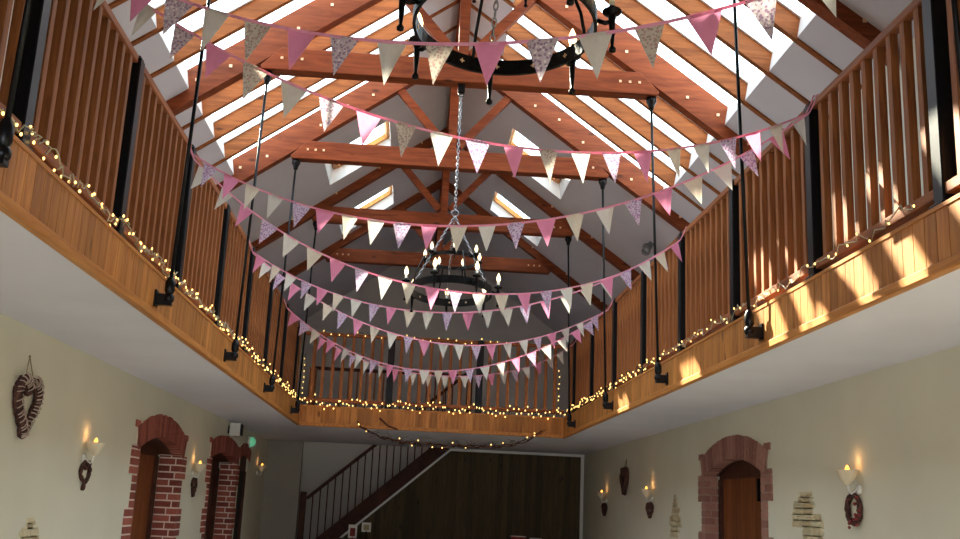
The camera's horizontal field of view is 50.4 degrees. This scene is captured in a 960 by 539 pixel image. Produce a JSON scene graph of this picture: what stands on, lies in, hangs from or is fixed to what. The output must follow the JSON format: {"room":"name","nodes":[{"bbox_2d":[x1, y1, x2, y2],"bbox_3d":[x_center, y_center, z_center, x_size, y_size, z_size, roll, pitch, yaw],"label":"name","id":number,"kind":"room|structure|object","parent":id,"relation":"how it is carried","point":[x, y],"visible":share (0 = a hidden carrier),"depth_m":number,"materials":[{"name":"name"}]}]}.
{"room":"community hall","nodes":[
{"label":"community hall","id":0,"kind":"room"},
{"bbox_2d":[0,0,267,538],"bbox_3d":[-3.143,0.780,7.521,0.400,4.850,22.400,3,-13,-3],"label":"wall","id":1,"kind":"structure","parent":0,"point":[87,398],"depth_m":7.59,"materials":[{"name":"beige paint"}]},
{"bbox_2d":[12,355,44,438],"bbox_3d":[-2.846,0.805,6.425,0.074,0.530,0.427,3,-13,-3],"label":"heart","id":2,"kind":"object","parent":1,"relation":"hanging from","point":[26,384],"visible":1,"depth_m":6.36,"materials":[{"name":"wicker"}]},
{"bbox_2d":[18,518,38,538],"bbox_3d":[-2.955,1.813,6.632,0.032,0.390,0.478,3,-13,-3],"label":"stones","id":3,"kind":"object","parent":1,"relation":"attached to","point":[28,532],"visible":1,"depth_m":6.66,"materials":[{"name":"stone"}]},
{"bbox_2d":[79,460,91,490],"bbox_3d":[-2.978,1.551,7.679,0.041,0.229,0.222,3,-13,-3],"label":"heart","id":4,"kind":"object","parent":1,"relation":"attached to","point":[85,465],"visible":0.98,"depth_m":7.65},
{"bbox_2d":[81,438,105,463],"bbox_3d":[-2.907,1.368,7.689,0.156,0.197,0.153,3,-13,-3],"label":"wall light","id":5,"kind":"object","parent":1,"relation":"attached to","point":[95,447],"visible":1,"depth_m":7.66,"materials":[{"name":"white paint"}]},
{"bbox_2d":[121,414,188,538],"bbox_3d":[-3.349,2.490,9.913,0.378,2.600,2.350,3,-13,-3],"label":"door","id":6,"kind":"structure","parent":1,"relation":"in","point":[159,434],"depth_m":10.68,"materials":[{"name":"brick"}]},
{"bbox_2d":[191,478,197,496],"bbox_3d":[-3.254,2.479,11.594,0.042,0.219,0.236,3,-13,-3],"label":"heart","id":7,"kind":"object","parent":1,"relation":"attached to","point":[194,483],"visible":1,"depth_m":11.55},
{"bbox_2d":[191,461,205,477],"bbox_3d":[-3.179,2.264,11.547,0.156,0.197,0.153,3,-13,-3],"label":"wall light","id":8,"kind":"object","parent":1,"relation":"attached to","point":[199,467],"visible":1,"depth_m":11.51,"materials":[{"name":"white paint"}]},
{"bbox_2d":[200,435,240,538],"bbox_3d":[-3.591,3.286,13.339,0.378,2.600,2.500,3,-13,-3],"label":"brick door surround","id":9,"kind":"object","parent":1,"relation":"in","point":[223,449],"depth_m":14.23,"materials":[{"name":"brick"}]},
{"bbox_2d":[228,423,243,436],"bbox_3d":[-3.281,2.150,13.676,0.182,0.170,0.200,3,-13,-3],"label":"wall speaker","id":10,"kind":"object","parent":1,"relation":"attached to","point":[235,429],"visible":1,"depth_m":13.59,"materials":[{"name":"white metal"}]},
{"bbox_2d":[233,443,251,538],"bbox_3d":[-3.591,3.653,14.900,0.158,2.600,1.300,3,-13,-3],"label":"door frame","id":11,"kind":"structure","parent":1,"relation":"in","point":[245,453],"depth_m":15.15,"materials":[{"name":"paint"}]},
{"bbox_2d":[274,179,607,310],"bbox_3d":[-0.615,-0.499,15.709,5.440,2.284,0.143,3,-13,-3],"label":"roof truss","id":12,"kind":"object","parent":1,"relation":"attached to","point":[540,264],"visible":0.55,"depth_m":15.61,"materials":[{"name":"wood"}]},
{"bbox_2d":[251,127,639,280],"bbox_3d":[-0.463,-0.998,13.561,5.440,2.284,0.143,3,-13,-3],"label":"roof truss","id":13,"kind":"object","parent":1,"relation":"attached to","point":[561,229],"visible":0.55,"depth_m":13.47,"materials":[{"name":"wood"}]},
{"bbox_2d":[290,221,316,413],"bbox_3d":[-2.237,0.594,13.071,0.167,2.510,0.090,3,-13,-3],"label":"rod","id":14,"kind":"object","parent":13,"relation":"hanging from","point":[297,403],"visible":0.91,"depth_m":12.96,"materials":[{"name":"black metal"}]},
{"bbox_2d":[565,236,575,427],"bbox_3d":[1.171,0.793,13.265,0.192,2.510,0.090,3,-13,-3],"label":"rod","id":15,"kind":"object","parent":13,"relation":"hanging from","point":[568,239],"visible":0.98,"depth_m":13.16,"materials":[{"name":"black metal"}]},
{"bbox_2d":[216,56,689,231],"bbox_3d":[-0.295,-1.553,11.170,5.440,2.284,0.143,3,-13,-3],"label":"roof truss","id":16,"kind":"object","parent":1,"relation":"attached to","point":[300,140],"visible":0.63,"depth_m":11.08,"materials":[{"name":"wood"}]},
{"bbox_2d":[263,159,300,392],"bbox_3d":[-2.069,0.040,10.680,0.167,2.510,0.090,3,-13,-3],"label":"rod","id":17,"kind":"object","parent":16,"relation":"hanging from","point":[295,162],"visible":0.99,"depth_m":10.61,"materials":[{"name":"black metal"}]},
{"bbox_2d":[599,178,612,410],"bbox_3d":[1.339,0.238,10.874,0.192,2.510,0.090,3,-13,-3],"label":"rod","id":18,"kind":"object","parent":16,"relation":"hanging from","point":[602,181],"visible":0.99,"depth_m":10.81,"materials":[{"name":"black metal"}]},
{"bbox_2d":[166,0,756,157],"bbox_3d":[-0.138,-2.071,8.940,5.440,2.284,0.143,3,-13,-3],"label":"roof truss","id":19,"kind":"object","parent":1,"relation":"attached to","point":[639,80],"visible":0.7,"depth_m":8.85,"materials":[{"name":"wood"}]},
{"bbox_2d":[223,69,272,361],"bbox_3d":[-1.912,-0.478,8.450,0.167,2.510,0.090,3,-13,-3],"label":"rod","id":20,"kind":"object","parent":19,"relation":"hanging from","point":[228,356],"visible":0.95,"depth_m":8.37,"materials":[{"name":"black metal"}]},
{"bbox_2d":[263,69,272,83],"bbox_3d":[-1.821,-1.643,8.727,0.090,0.110,0.090,3,-13,-3],"label":"bracket","id":21,"kind":"object","parent":20,"relation":"on","point":[267,78],"depth_m":8.70,"materials":[{"name":"black metal"}]},
{"bbox_2d":[402,83,502,317],"bbox_3d":[-0.199,-0.624,8.622,0.827,1.998,0.814,3,-13,-3],"label":"chandelier","id":22,"kind":"object","parent":19,"relation":"hanging from","point":[434,278],"visible":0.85,"depth_m":8.40,"materials":[{"name":"metal"}]},
{"bbox_2d":[402,278,409,300],"bbox_3d":[-0.602,0.164,8.292,0.070,0.191,0.084,-9,-18,41],"label":"candle holder","id":23,"kind":"object","parent":22,"relation":"on","point":[405,279],"depth_m":8.28,"materials":[{"name":"metal"}]},
{"bbox_2d":[430,270,438,287],"bbox_3d":[-0.363,0.097,8.067,0.072,0.190,0.085,3,-13,-3],"label":"candle holder","id":24,"kind":"object","parent":22,"relation":"on","point":[434,279],"depth_m":8.07,"materials":[{"name":"metal"}]},
{"bbox_2d":[472,273,480,292],"bbox_3d":[-0.028,0.123,8.103,0.072,0.190,0.083,3,-13,-3],"label":"candle holder","id":25,"kind":"object","parent":22,"relation":"on","point":[475,281],"depth_m":8.10,"materials":[{"name":"metal"}]},
{"bbox_2d":[492,285,502,306],"bbox_3d":[0.141,0.221,8.374,0.085,0.191,0.071,-7,-16,34],"label":"candle holder","id":26,"kind":"object","parent":22,"relation":"on","point":[497,287],"depth_m":8.37,"materials":[{"name":"metal"}]},
{"bbox_2d":[646,96,667,384],"bbox_3d":[1.496,-0.280,8.644,0.192,2.510,0.090,3,-13,-3],"label":"rod","id":27,"kind":"object","parent":19,"relation":"hanging from","point":[650,100],"visible":1,"depth_m":8.59,"materials":[{"name":"black metal"}]},
{"bbox_2d":[646,96,655,109],"bbox_3d":[1.498,-1.449,8.916,0.090,0.110,0.090,3,-13,-3],"label":"bracket","id":28,"kind":"object","parent":27,"relation":"on","point":[650,100],"depth_m":8.89,"materials":[{"name":"black metal"}]},
{"bbox_2d":[797,0,886,65],"bbox_3d":[0.020,-2.590,6.700,5.440,2.284,0.143,3,-13,-3],"label":"roof truss","id":29,"kind":"object","parent":1,"relation":"attached to","point":[849,23],"visible":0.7,"depth_m":6.60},
{"bbox_2d":[153,0,210,307],"bbox_3d":[-1.754,-0.998,6.210,0.167,2.510,0.090,3,-13,-3],"label":"rod","id":30,"kind":"object","parent":29,"relation":"hanging from","point":[160,299],"visible":1,"depth_m":6.04,"materials":[{"name":"black metal"}]},
{"bbox_2d":[733,0,763,340],"bbox_3d":[1.654,-0.799,6.404,0.192,2.510,0.090,3,-13,-3],"label":"rod","id":31,"kind":"object","parent":29,"relation":"hanging from","point":[751,332],"visible":1,"depth_m":6.28,"materials":[{"name":"black metal"}]},
{"bbox_3d":[0.192,-3.157,4.261,5.440,2.284,0.143,3,-13,-3],"label":"roof truss","id":32,"kind":"object","parent":1,"relation":"attached to","visible":0},
{"bbox_2d":[0,0,31,167],"bbox_3d":[-1.582,-1.564,3.771,0.167,2.510,0.090,3,-13,-3],"label":"rod","id":33,"kind":"object","parent":32,"relation":"hanging from","point":[7,129],"visible":1,"depth_m":3.53,"materials":[{"name":"black metal"}]},
{"bbox_2d":[396,0,437,79],"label":"chandelier","id":34,"kind":"object","parent":32,"relation":"hanging from","point":[421,35],"depth_m":3.81,"materials":[{"name":"metal"}]},
{"bbox_2d":[396,0,416,31],"bbox_3d":[-0.272,-0.922,3.612,0.070,0.191,0.084,-9,-18,41],"label":"candle holder","id":35,"kind":"object","parent":34,"relation":"on","point":[400,27],"depth_m":3.59,"materials":[{"name":"metal"}]},
{"bbox_2d":[408,35,424,79],"bbox_3d":[-0.238,-0.814,3.924,0.085,0.190,0.077,3,-13,-3],"label":"candle holder","id":36,"kind":"object","parent":34,"relation":"on","point":[417,48],"depth_m":3.91,"materials":[{"name":"metal"}]},
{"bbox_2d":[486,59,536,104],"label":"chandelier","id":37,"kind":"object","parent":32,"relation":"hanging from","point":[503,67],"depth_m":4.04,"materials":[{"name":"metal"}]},
{"bbox_2d":[486,75,492,104],"bbox_3d":[0.040,-0.748,4.085,0.072,0.190,0.096,3,-13,-3],"label":"candle holder","id":38,"kind":"object","parent":37,"relation":"on","point":[489,86],"depth_m":4.07,"materials":[{"name":"metal"}]},
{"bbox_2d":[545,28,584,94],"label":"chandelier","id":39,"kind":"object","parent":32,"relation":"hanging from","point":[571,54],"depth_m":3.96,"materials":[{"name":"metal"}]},
{"bbox_2d":[566,56,580,94],"bbox_3d":[0.351,-0.769,3.990,0.088,0.191,0.069,7,-14,-18],"label":"candle holder","id":40,"kind":"object","parent":39,"relation":"on","point":[571,65],"depth_m":3.97,"materials":[{"name":"metal"}]},
{"bbox_2d":[566,0,621,52],"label":"chandelier","id":41,"kind":"object","parent":32,"relation":"hanging from","point":[611,11],"depth_m":3.68,"materials":[{"name":"metal"}]},
{"bbox_2d":[597,5,621,52],"bbox_3d":[0.471,-0.865,3.694,0.085,0.191,0.071,-7,-16,34],"label":"candle holder","id":42,"kind":"object","parent":41,"relation":"on","point":[611,11],"depth_m":3.69,"materials":[{"name":"metal"}]},
{"bbox_2d":[951,0,959,88],"bbox_3d":[1.826,-1.366,3.965,0.192,2.510,0.090,3,-13,-3],"label":"rod","id":43,"kind":"object","parent":32,"relation":"hanging from","point":[954,5],"visible":1,"depth_m":3.85,"materials":[{"name":"black metal"}]},
{"bbox_2d":[259,440,580,538],"bbox_3d":[-0.967,4.350,17.372,5.470,2.604,0.120,3,-13,-3],"label":"wall","id":44,"kind":"structure","parent":0,"point":[463,495],"depth_m":17.45,"materials":[{"name":"brown wood"}]},
{"bbox_2d":[339,448,584,538],"bbox_3d":[-0.884,4.357,17.320,5.310,2.638,0.070,3,-13,-3],"label":"trim","id":45,"kind":"structure","parent":44,"relation":"attached to","point":[450,449],"depth_m":17.61,"materials":[{"name":"white paint"}]},
{"bbox_2d":[296,240,567,538],"bbox_3d":[-0.947,2.503,18.903,6.270,6.900,0.200,3,-13,-3],"label":"wall","id":46,"kind":"structure","parent":0,"point":[321,461],"depth_m":18.98,"materials":[{"name":"paint"}]},
{"bbox_2d":[435,0,460,243],"bbox_3d":[-0.060,-3.106,8.640,0.060,0.200,22.400,3,-13,-3],"label":"ridge beam","id":47,"kind":"structure","parent":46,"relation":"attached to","point":[458,20],"depth_m":12.38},
{"bbox_2d":[0,211,959,454],"bbox_3d":[-0.320,1.043,9.392,5.470,0.233,16.970,3,-13,-3],"label":"ceiling","id":48,"kind":"structure","parent":0,"point":[922,320],"depth_m":6.76,"materials":[{"name":"paint"}]},
{"bbox_2d":[0,140,299,420],"bbox_3d":[-2.006,0.491,7.406,0.028,0.251,13.090,3,-13,-3],"label":"trim","id":49,"kind":"structure","parent":48,"relation":"attached to","point":[25,181],"depth_m":4.95,"materials":[{"name":"brown wood"}]},
{"bbox_2d":[307,366,464,411],"bbox_3d":[-1.622,2.263,17.625,2.690,1.048,0.120,3,-13,-3],"label":"rail","id":50,"kind":"object","parent":48,"relation":"on","point":[357,370],"visible":0.2,"depth_m":17.66,"materials":[{"name":"brown wood"}]},
{"bbox_2d":[299,406,563,434],"bbox_3d":[-0.646,2.070,13.855,3.655,0.251,0.028,3,-13,-3],"label":"trim","id":51,"kind":"structure","parent":48,"relation":"attached to","point":[315,414],"depth_m":13.85,"materials":[{"name":"brown wood"}]},
{"bbox_2d":[0,191,959,438],"bbox_3d":[-0.204,0.707,7.482,3.655,0.047,13.090,3,-13,-3],"label":"trim","id":52,"kind":"structure","parent":48,"relation":"attached to","point":[9,207],"depth_m":5.45,"materials":[{"name":"brown wood"}]},
{"bbox_2d":[357,418,545,448],"bbox_3d":[-0.381,2.240,13.772,2.572,0.383,0.072,3,-13,-3],"label":"garland","id":53,"kind":"object","parent":52,"relation":"hanging from","point":[383,421],"visible":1,"depth_m":13.74,"materials":[{"name":"orange"}]},
{"bbox_2d":[13,135,959,418],"bbox_3d":[-0.197,0.479,7.598,3.895,0.018,13.210,3,-13,-3],"label":"trim","id":54,"kind":"structure","parent":48,"relation":"on","point":[16,139],"depth_m":5.45,"materials":[{"name":"brown wood"}]},
{"bbox_2d":[0,109,243,345],"bbox_3d":[-1.893,-0.002,6.154,0.067,0.128,5.831,3,-13,-3],"label":"fairy lights","id":55,"kind":"object","parent":54,"relation":"on","point":[2,111],"visible":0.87,"depth_m":5.08,"materials":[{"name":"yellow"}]},
{"bbox_2d":[0,0,302,399],"bbox_3d":[-2.028,-0.141,7.561,0.110,1.011,13.010,3,-13,-3],"label":"balustrade","id":56,"kind":"object","parent":54,"relation":"on","point":[83,86],"visible":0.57,"depth_m":5.36,"materials":[{"name":"brown wood"}]},
{"bbox_2d":[241,338,299,400],"bbox_3d":[-2.255,1.202,11.345,0.056,0.138,4.916,3,-13,-3],"label":"fairy lights","id":57,"kind":"object","parent":54,"relation":"on","point":[249,349],"visible":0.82,"depth_m":10.50,"materials":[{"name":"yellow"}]},
{"bbox_2d":[300,331,563,413],"bbox_3d":[-0.622,1.452,14.056,3.615,1.009,0.090,3,-13,-3],"label":"balustrade","id":58,"kind":"object","parent":54,"relation":"on","point":[391,352],"visible":0.8,"depth_m":14.03,"materials":[{"name":"brown wood"}]},
{"bbox_2d":[319,329,506,343],"bbox_3d":[-0.942,0.946,14.099,2.773,0.102,0.034,3,-13,-3],"label":"fairy lights","id":59,"kind":"object","parent":58,"relation":"attached to","point":[323,329],"visible":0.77,"depth_m":14.10,"materials":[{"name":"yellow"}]},
{"bbox_2d":[301,394,562,418],"bbox_3d":[-0.636,1.876,13.864,3.568,0.214,0.040,3,-13,-3],"label":"fairy lights","id":60,"kind":"object","parent":54,"relation":"on","point":[524,410],"visible":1,"depth_m":13.87,"materials":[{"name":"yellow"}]},
{"bbox_2d":[564,350,665,415],"bbox_3d":[1.351,1.336,11.193,0.065,0.127,5.634,3,-13,-3],"label":"fairy lights","id":61,"kind":"object","parent":54,"relation":"on","point":[652,360],"visible":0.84,"depth_m":10.40,"materials":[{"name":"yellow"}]},
{"bbox_2d":[665,302,746,354],"bbox_3d":[1.620,0.457,7.369,0.053,0.101,2.063,3,-13,-3],"label":"fairy lights","id":62,"kind":"object","parent":54,"relation":"on","point":[740,308],"depth_m":7.21,"materials":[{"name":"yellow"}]},
{"bbox_2d":[567,0,959,413],"bbox_3d":[1.685,0.076,7.772,0.110,1.011,13.010,3,-13,-3],"label":"balustrade","id":63,"kind":"object","parent":54,"relation":"on","point":[790,208],"visible":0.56,"depth_m":5.56,"materials":[{"name":"brown wood"}]},
{"bbox_2d":[249,244,612,360],"bbox_3d":[-0.338,0.453,10.131,4.173,0.891,0.045,10,-15,-29],"label":"bunting","id":64,"kind":"object","parent":63,"relation":"hanging from","point":[309,299],"visible":0.94,"depth_m":9.92,"materials":[{"name":"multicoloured fabric"}]},
{"bbox_2d":[290,311,576,388],"bbox_3d":[-0.510,1.024,12.574,4.041,0.883,0.042,9,-15,-24],"label":"bunting","id":65,"kind":"object","parent":63,"relation":"hanging from","point":[322,341],"visible":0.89,"depth_m":12.65,"materials":[{"name":"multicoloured fabric"}]},
{"bbox_2d":[190,151,685,314],"bbox_3d":[-0.145,-0.149,7.367,4.005,0.949,0.044,8,-14,-23],"label":"bunting","id":66,"kind":"object","parent":63,"relation":"hanging from","point":[267,229],"visible":0.98,"depth_m":7.19,"materials":[{"name":"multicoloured fabric"}]},
{"bbox_2d":[284,300,612,383],"bbox_3d":[-0.429,0.798,11.386,3.872,0.993,0.035,0,-13,10],"label":"bunting","id":67,"kind":"object","parent":63,"relation":"hanging from","point":[304,327],"visible":0.99,"depth_m":11.30,"materials":[{"name":"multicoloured fabric"}]},
{"bbox_2d":[94,0,815,182],"bbox_3d":[0.039,-0.829,4.827,3.982,0.807,0.043,8,-14,-22],"label":"bunting","id":68,"kind":"object","parent":63,"relation":"hanging from","point":[292,93],"visible":0.97,"depth_m":4.67,"materials":[{"name":"fabric"}]},
{"bbox_2d":[249,231,684,330],"bbox_3d":[-0.232,0.103,8.639,3.960,0.860,0.042,-1,-14,15],"label":"bunting","id":69,"kind":"object","parent":63,"relation":"hanging from","point":[289,279],"visible":0.83,"depth_m":8.68,"materials":[{"name":"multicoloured fabric"}]},
{"bbox_2d":[130,0,835,84],"bbox_3d":[0.128,-1.063,3.525,3.999,0.922,0.042,-1,-14,16],"label":"bunting","id":70,"kind":"object","parent":63,"relation":"hanging from","point":[705,24],"visible":1,"depth_m":3.49,"materials":[{"name":"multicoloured fabric"}]},
{"bbox_2d":[191,94,818,251],"bbox_3d":[-0.048,-0.511,6.050,3.992,0.848,0.046,-1,-14,16],"label":"bunting","id":71,"kind":"object","parent":63,"relation":"hanging from","point":[724,171],"visible":0.97,"depth_m":5.94,"materials":[{"name":"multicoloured fabric"}]},
{"bbox_2d":[750,204,914,307],"bbox_3d":[1.767,-0.025,5.274,0.053,0.098,2.098,3,-13,-3],"label":"fairy lights","id":72,"kind":"object","parent":54,"relation":"on","point":[758,298],"depth_m":5.10,"materials":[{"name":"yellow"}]},
{"bbox_2d":[564,198,959,433],"bbox_3d":[1.609,0.702,7.612,0.028,0.251,13.090,3,-13,-3],"label":"trim","id":73,"kind":"structure","parent":48,"relation":"attached to","point":[934,238],"depth_m":5.25,"materials":[{"name":"brown wood"}]},
{"bbox_2d":[106,0,914,343],"bbox_3d":[-0.106,-2.080,8.399,5.900,2.130,22.400,3,-13,-3],"label":"ceiling","id":74,"kind":"structure","parent":0,"point":[808,76],"depth_m":12.44,"materials":[{"name":"paint"}]},
{"bbox_2d":[131,0,218,45],"bbox_3d":[-1.443,-2.439,7.752,2.760,2.191,0.050,3,-13,-3],"label":"rafter","id":75,"kind":"object","parent":74,"relation":"attached to","point":[159,19],"visible":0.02,"depth_m":7.54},
{"bbox_2d":[148,0,233,173],"bbox_3d":[-1.531,-2.200,8.871,1.860,1.517,4.500,3,-13,-3],"label":"trim","id":76,"kind":"structure","parent":74,"relation":"attached to","point":[166,37],"depth_m":8.51,"materials":[{"name":"white paint"}]},
{"bbox_2d":[191,0,252,32],"bbox_3d":[-1.464,-2.469,8.054,1.910,1.384,0.524,3,-13,-3],"label":"window","id":77,"kind":"structure","parent":74,"relation":"in","point":[246,1],"depth_m":8.18,"materials":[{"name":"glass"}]},
{"bbox_2d":[150,0,294,77],"bbox_3d":[-1.483,-2.309,8.312,2.760,2.191,0.050,3,-13,-3],"label":"rafter","id":78,"kind":"object","parent":74,"relation":"attached to","point":[257,10],"visible":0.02,"depth_m":8.17,"materials":[{"name":"wood"}]},
{"bbox_2d":[182,0,405,129],"bbox_3d":[-1.561,-2.049,9.430,2.760,2.191,0.050,3,-13,-3],"label":"rafter","id":79,"kind":"object","parent":74,"relation":"attached to","point":[232,93],"visible":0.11,"depth_m":9.43,"materials":[{"name":"wood"}]},
{"bbox_2d":[213,10,410,122],"bbox_3d":[-1.582,-2.080,9.731,1.910,1.384,0.522,3,-13,-3],"label":"window","id":80,"kind":"structure","parent":74,"relation":"in","point":[408,11],"depth_m":9.88,"materials":[{"name":"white glass"}]},
{"bbox_2d":[223,33,413,142],"bbox_3d":[-1.621,-1.951,10.288,1.910,1.384,0.522,3,-13,-3],"label":"window","id":81,"kind":"structure","parent":74,"relation":"in","point":[406,38],"depth_m":10.42,"materials":[{"name":"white glass"}]},
{"bbox_2d":[196,0,459,151],"bbox_3d":[-1.601,-1.920,9.987,2.760,2.191,0.050,3,-13,-3],"label":"rafter","id":82,"kind":"object","parent":74,"relation":"attached to","point":[252,110],"visible":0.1,"depth_m":9.89,"materials":[{"name":"wood"}]},
{"bbox_2d":[212,25,456,166],"bbox_3d":[-1.640,-1.790,10.545,2.760,2.191,0.050,3,-13,-3],"label":"rafter","id":83,"kind":"object","parent":74,"relation":"attached to","point":[273,124],"visible":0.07,"depth_m":10.45,"materials":[{"name":"wood"}]},
{"bbox_2d":[325,121,390,184],"bbox_3d":[-1.491,-1.541,12.601,0.740,0.765,1.020,3,-13,-3],"label":"window","id":84,"kind":"structure","parent":74,"relation":"attached to","point":[335,172],"depth_m":13.03,"materials":[{"name":"white paint"}]},
{"bbox_2d":[340,185,392,233],"bbox_3d":[-1.661,-0.981,15.016,0.740,0.765,0.930,3,-13,-3],"label":"window","id":85,"kind":"structure","parent":74,"relation":"attached to","point":[385,200],"depth_m":15.47,"materials":[{"name":"glass"}]},
{"bbox_2d":[489,0,498,41],"label":"chain","id":86,"kind":"object","parent":74,"relation":"hanging from","point":[496,1],"depth_m":4.02,"materials":[{"name":"metal"}]},
{"bbox_2d":[490,191,541,245],"bbox_3d":[0.552,-0.852,15.142,0.740,0.765,0.930,3,-13,-3],"label":"window","id":87,"kind":"structure","parent":74,"relation":"attached to","point":[498,207],"depth_m":15.55,"materials":[{"name":"white paint"}]},
{"bbox_2d":[508,129,569,198],"bbox_3d":[0.722,-1.412,12.727,0.740,0.765,1.020,3,-13,-3],"label":"window","id":88,"kind":"structure","parent":74,"relation":"attached to","point":[557,186],"depth_m":13.17,"materials":[{"name":"white paint"}]},
{"bbox_2d":[470,31,703,210],"bbox_3d":[1.131,-1.629,10.703,2.760,2.191,0.050,3,-13,-3],"label":"rafter","id":89,"kind":"object","parent":74,"relation":"attached to","point":[572,103],"visible":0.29,"depth_m":10.66,"materials":[{"name":"wood"}]},
{"bbox_2d":[509,44,676,172],"bbox_3d":[1.160,-1.789,10.447,1.910,1.384,0.522,3,-13,-3],"label":"window","id":90,"kind":"structure","parent":74,"relation":"in","point":[510,45],"depth_m":10.65,"materials":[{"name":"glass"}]},
{"bbox_2d":[471,4,719,194],"bbox_3d":[1.170,-1.758,10.145,2.760,2.191,0.050,3,-13,-3],"label":"rafter","id":91,"kind":"object","parent":74,"relation":"attached to","point":[614,106],"visible":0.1,"depth_m":10.08,"materials":[{"name":"wood"}]},
{"bbox_2d":[517,21,691,153],"bbox_3d":[1.199,-1.918,9.889,1.910,1.384,0.522,3,-13,-3],"label":"window","id":92,"kind":"structure","parent":74,"relation":"in","point":[518,22],"depth_m":10.08,"materials":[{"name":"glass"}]},
{"bbox_2d":[503,0,738,176],"bbox_3d":[1.209,-1.888,9.588,2.760,2.191,0.050,3,-13,-3],"label":"rafter","id":93,"kind":"object","parent":74,"relation":"attached to","point":[536,15],"visible":0.33,"depth_m":9.52,"materials":[{"name":"wood"}]},
{"bbox_2d":[641,241,653,255],"bbox_3d":[2.022,-0.266,12.279,0.160,0.167,0.265,3,-13,-3],"label":"spotlight","id":94,"kind":"object","parent":74,"relation":"attached to","point":[646,247],"visible":0.99,"depth_m":12.21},
{"bbox_2d":[604,0,782,129],"bbox_3d":[1.288,-2.147,8.470,2.760,2.191,0.050,3,-13,-3],"label":"rafter","id":95,"kind":"object","parent":74,"relation":"attached to","point":[634,11],"visible":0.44,"depth_m":8.39,"materials":[{"name":"wood"}]},
{"bbox_2d":[663,8,815,188],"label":"window","id":96,"kind":"structure","parent":74,"relation":"attached to","point":[808,15],"depth_m":8.01,"materials":[{"name":"glass"}]},
{"bbox_2d":[636,0,748,83],"bbox_3d":[1.317,-2.307,8.213,1.910,1.384,0.524,3,-13,-3],"label":"window","id":97,"kind":"structure","parent":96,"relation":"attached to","point":[642,3],"depth_m":8.39,"materials":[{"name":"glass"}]},
{"bbox_2d":[700,0,772,52],"bbox_3d":[1.357,-2.437,7.653,1.910,1.384,0.524,3,-13,-3],"label":"window","id":98,"kind":"structure","parent":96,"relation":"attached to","point":[707,3],"depth_m":7.81,"materials":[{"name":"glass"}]},
{"bbox_2d":[776,0,801,17],"bbox_3d":[1.396,-2.567,7.093,1.910,1.384,0.524,3,-13,-3],"label":"window","id":99,"kind":"structure","parent":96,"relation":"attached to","point":[781,2],"depth_m":7.23,"materials":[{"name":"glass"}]},
{"bbox_2d":[665,0,828,117],"bbox_3d":[1.328,-2.277,7.910,2.760,2.191,0.050,3,-13,-3],"label":"rafter","id":100,"kind":"object","parent":74,"relation":"attached to","point":[749,49],"visible":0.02,"depth_m":7.81,"materials":[{"name":"wood"}]},
{"bbox_2d":[737,0,861,88],"bbox_3d":[1.367,-2.407,7.350,2.760,2.191,0.050,3,-13,-3],"label":"rafter","id":101,"kind":"object","parent":74,"relation":"attached to","point":[786,22],"visible":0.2,"depth_m":7.23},
{"bbox_2d":[583,38,959,538],"bbox_3d":[2.708,1.121,7.854,0.400,4.850,22.400,3,-13,-3],"label":"wall","id":102,"kind":"structure","parent":0,"point":[898,425],"depth_m":7.20,"materials":[{"name":"beige paint"}]},
{"bbox_2d":[619,459,628,494],"bbox_3d":[2.008,2.893,14.185,0.077,0.498,0.390,3,-13,-3],"label":"heart","id":103,"kind":"object","parent":102,"relation":"hanging from","point":[624,472],"visible":1,"depth_m":14.10,"materials":[{"name":"wicker"}]},
{"bbox_2d":[645,502,653,518],"bbox_3d":[2.101,2.983,12.630,0.057,0.204,0.280,3,-13,-3],"label":"heart","id":104,"kind":"object","parent":102,"relation":"attached to","point":[649,505],"visible":1,"depth_m":12.58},
{"bbox_2d":[669,494,681,537],"bbox_3d":[2.208,2.774,11.477,0.033,0.490,0.557,3,-13,-3],"label":"stones","id":105,"kind":"object","parent":102,"relation":"attached to","point":[675,523],"visible":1,"depth_m":11.48,"materials":[{"name":"stone"}]},
{"bbox_2d":[698,435,773,538],"bbox_3d":[2.452,2.632,9.409,0.278,2.600,2.300,3,-13,-3],"label":"door","id":106,"kind":"structure","parent":102,"relation":"in","point":[739,500],"depth_m":9.79,"materials":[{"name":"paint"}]},
{"bbox_2d":[792,492,823,538],"bbox_3d":[2.472,1.996,7.638,0.034,0.650,0.701,3,-13,-3],"label":"stones","id":107,"kind":"object","parent":102,"relation":"attached to","point":[803,516],"visible":1,"depth_m":7.68,"materials":[{"name":"stone"}]},
{"bbox_2d":[836,465,861,494],"bbox_3d":[2.469,1.411,6.844,0.156,0.197,0.153,3,-13,-3],"label":"wall light","id":108,"kind":"object","parent":102,"relation":"attached to","point":[847,476],"visible":1,"depth_m":6.81,"materials":[{"name":"white paint"}]},
{"bbox_2d":[844,493,862,528],"bbox_3d":[2.508,1.623,6.858,0.060,0.240,0.230,3,-13,-3],"label":"twig wreath","id":109,"kind":"object","parent":102,"relation":"attached to","point":[856,521],"visible":1,"depth_m":6.82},
{"bbox_3d":[-0.325,3.358,7.121,6.270,0.100,22.400,3,-13,-3],"label":"floor","id":110,"kind":"structure","parent":0,"visible":0},
{"bbox_2d":[325,537,358,538],"bbox_3d":[-0.611,4.995,16.625,3.850,1.040,0.650,3,-13,-3],"label":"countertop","id":111,"kind":"structure","parent":110,"relation":"on","point":[327,537],"depth_m":16.64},
{"bbox_2d":[348,524,356,538],"bbox_3d":[-2.058,4.239,16.467,0.115,0.230,0.099,-7,-16,35],"label":"picture card","id":112,"kind":"object","parent":111,"relation":"on","point":[352,530],"visible":1,"depth_m":16.46,"materials":[{"name":"red paper"}]},
{"bbox_2d":[297,373,472,538],"bbox_3d":[-1.734,3.732,17.894,3.008,3.979,1.060,3,-13,-3],"label":"staircase","id":113,"kind":"structure","parent":110,"relation":"on","point":[428,457],"depth_m":17.36,"materials":[{"name":"wood"}]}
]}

